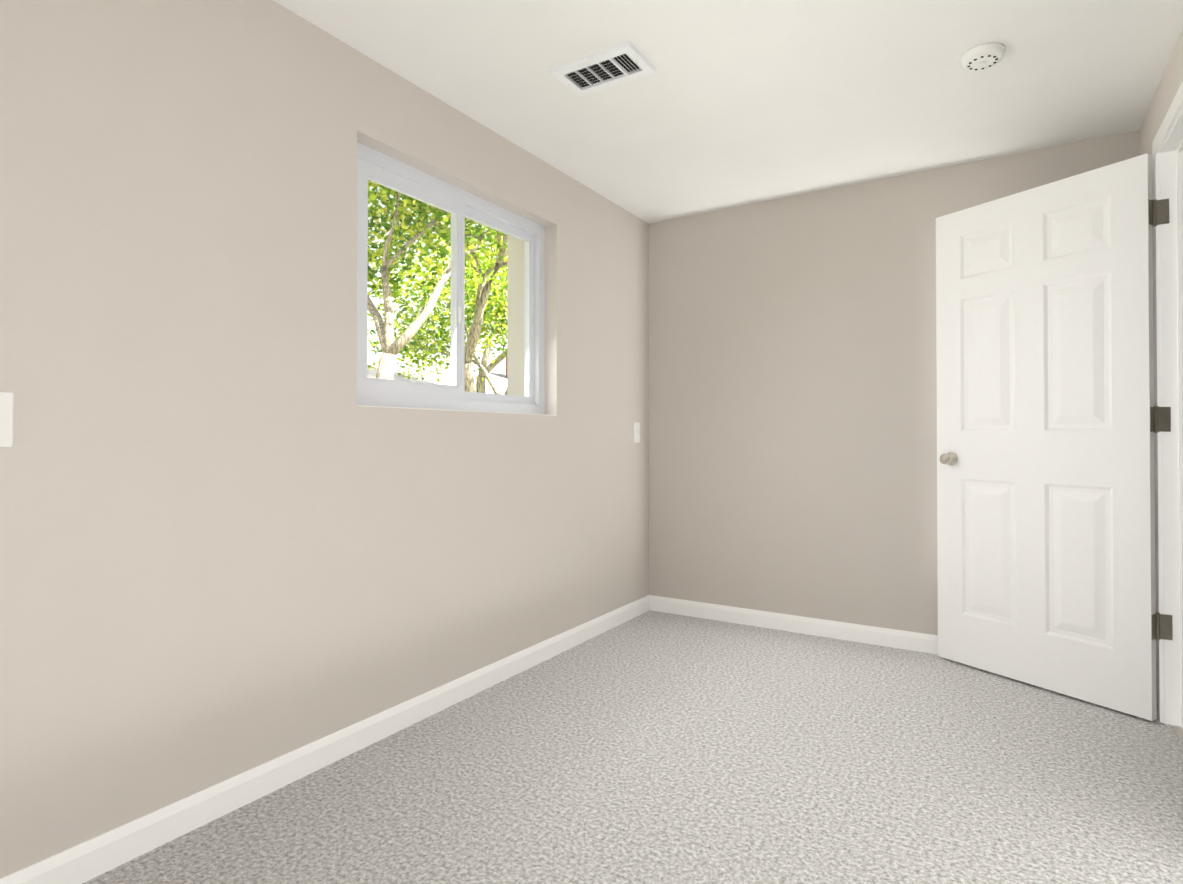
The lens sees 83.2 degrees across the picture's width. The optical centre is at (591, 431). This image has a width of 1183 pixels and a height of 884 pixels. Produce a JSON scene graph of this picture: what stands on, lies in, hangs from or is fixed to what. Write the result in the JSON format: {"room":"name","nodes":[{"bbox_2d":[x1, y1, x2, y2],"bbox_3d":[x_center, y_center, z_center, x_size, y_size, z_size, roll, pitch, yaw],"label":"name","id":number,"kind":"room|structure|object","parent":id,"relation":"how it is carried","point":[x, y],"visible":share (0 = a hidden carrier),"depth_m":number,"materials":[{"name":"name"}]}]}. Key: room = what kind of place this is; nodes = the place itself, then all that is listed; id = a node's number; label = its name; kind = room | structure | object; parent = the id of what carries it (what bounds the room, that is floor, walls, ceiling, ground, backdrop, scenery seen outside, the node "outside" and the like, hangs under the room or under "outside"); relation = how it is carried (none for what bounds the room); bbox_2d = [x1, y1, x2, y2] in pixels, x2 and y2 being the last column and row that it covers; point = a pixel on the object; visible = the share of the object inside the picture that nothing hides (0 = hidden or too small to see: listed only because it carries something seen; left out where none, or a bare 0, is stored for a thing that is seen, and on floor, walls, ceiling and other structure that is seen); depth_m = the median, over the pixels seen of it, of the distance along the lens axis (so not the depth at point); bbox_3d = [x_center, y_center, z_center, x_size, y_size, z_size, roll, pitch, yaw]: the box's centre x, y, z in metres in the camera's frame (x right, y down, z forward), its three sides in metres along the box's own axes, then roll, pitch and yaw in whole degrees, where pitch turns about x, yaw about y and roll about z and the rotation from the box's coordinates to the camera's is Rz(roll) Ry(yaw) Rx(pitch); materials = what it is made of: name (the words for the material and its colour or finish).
{"room":"empty bedroom","nodes":[
{"label":"empty bedroom","id":0,"kind":"room"},
{"bbox_2d":[0,0,648,878],"bbox_3d":[-1.056,-0.110,2.021,0.300,2.540,5.030,0,-1,32],"label":"wall","id":1,"kind":"structure","parent":0,"point":[240,530],"depth_m":1.86,"materials":[{"name":"beige paint"}]},
{"bbox_2d":[0,392,13,446],"bbox_3d":[-1.257,-0.025,1.400,0.018,0.116,0.072,0,-1,32],"label":"light switch","id":2,"kind":"object","parent":1,"relation":"attached to","point":[6,419],"visible":1,"depth_m":1.42,"materials":[{"name":"white plastic"}]},
{"bbox_2d":[0,595,649,883],"bbox_3d":[-0.923,0.997,1.927,0.014,0.086,4.790,0,-1,32],"label":"baseboard","id":3,"kind":"structure","parent":1,"relation":"attached to","point":[88,860],"depth_m":1.93,"materials":[{"name":"white wood"}]},
{"bbox_2d":[357,142,544,413],"bbox_3d":[-0.564,-0.533,2.740,0.085,0.910,1.145,0,-1,32],"label":"window","id":4,"kind":"structure","parent":1,"relation":"in","point":[389,172],"depth_m":2.71,"materials":[{"name":"white plastic"}]},
{"bbox_2d":[357,405,556,415],"bbox_3d":[-0.499,-0.080,2.695,0.070,0.004,1.145,0,-1,32],"label":"window sill","id":5,"kind":"structure","parent":1,"relation":"attached to","point":[450,410],"depth_m":2.55,"materials":[{"name":"beige paint"}]},
{"bbox_2d":[633,422,639,442],"bbox_3d":[0.267,0.007,3.834,0.018,0.116,0.072,0,-1,32],"label":"light switch","id":6,"kind":"object","parent":1,"relation":"attached to","point":[636,432],"visible":1,"depth_m":3.83,"materials":[{"name":"white plastic"}]},
{"bbox_2d":[82,610,1182,883],"bbox_3d":[0.039,1.094,1.324,2.325,0.120,4.830,0,-1,32],"label":"floor","id":7,"kind":"structure","parent":0,"point":[650,746],"depth_m":1.96,"materials":[{"name":"carpet"}]},
{"bbox_2d":[273,0,1182,223],"bbox_3d":[0.122,-1.326,1.365,2.445,0.120,4.950,0,-1,32],"label":"ceiling","id":8,"kind":"structure","parent":0,"point":[726,104],"depth_m":2.39,"materials":[{"name":"white paint"}]},
{"bbox_2d":[550,41,655,95],"bbox_3d":[0.040,-1.248,2.313,0.315,0.019,0.188,0,-1,32],"label":"ceiling vent","id":9,"kind":"object","parent":8,"relation":"in","point":[616,65],"visible":1,"depth_m":2.30,"materials":[{"name":"white metal"}]},
{"bbox_2d":[960,43,1005,70],"bbox_3d":[1.305,-1.242,2.223,0.132,0.031,0.132,0,-1,32],"label":"smoke detector","id":10,"kind":"object","parent":8,"relation":"attached to","point":[983,56],"visible":1,"depth_m":2.20,"materials":[{"name":"white plastic"}]},
{"bbox_2d":[649,130,1139,634],"bbox_3d":[1.393,-0.097,3.384,2.405,2.540,0.120,0,-1,32],"label":"wall","id":11,"kind":"structure","parent":0,"point":[792,412],"depth_m":3.47,"materials":[{"name":"beige paint"}]},
{"bbox_2d":[649,595,937,653],"bbox_3d":[1.306,1.010,3.349,2.285,0.086,0.014,0,-1,32],"label":"baseboard","id":12,"kind":"structure","parent":11,"relation":"attached to","point":[905,640],"depth_m":3.47,"materials":[{"name":"white wood"}]},
{"bbox_2d":[1139,29,1182,742],"bbox_3d":[1.058,-0.122,0.697,0.120,2.540,4.790,0,-1,32],"label":"wall","id":13,"kind":"structure","parent":0,"point":[1166,90],"depth_m":2.37,"materials":[{"name":"beige paint"}]},
{"bbox_2d":[1152,81,1182,727],"bbox_3d":[1.881,-0.014,2.011,0.146,2.108,0.942,0,-1,32],"label":"door frame","id":14,"kind":"structure","parent":13,"relation":"attached to","point":[1167,162],"depth_m":2.38,"materials":[{"name":"white wood"}]},
{"bbox_2d":[936,153,1159,720],"bbox_3d":[1.816,0.020,2.740,0.151,2.030,0.822,0,-1,-29],"label":"door","id":15,"kind":"structure","parent":14,"relation":"attached to","point":[1047,419],"depth_m":2.66,"materials":[{"name":"white wood"}]},
{"label":"outside","id":16,"kind":"structure","parent":0,"visible":0},
{"bbox_3d":[-37.128,1.493,29.193,89.700,0.200,130.000,0,-1,32],"label":"ground","id":17,"kind":"structure","parent":16,"visible":0},
{"bbox_2d":[367,351,506,394],"bbox_3d":[-8.596,-1.182,25.515,10.900,5.120,24.900,0,-1,32],"label":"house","id":18,"kind":"structure","parent":17,"relation":"on","point":[496,381],"depth_m":25.09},
{"bbox_2d":[367,180,507,394],"bbox_3d":[-3.650,-3.349,14.667,13.700,9.293,19.366,0,-1,32],"label":"trees","id":19,"kind":"object","parent":17,"relation":"on","point":[389,258],"depth_m":12.37,"materials":[{"name":"green plant"}]}
]}

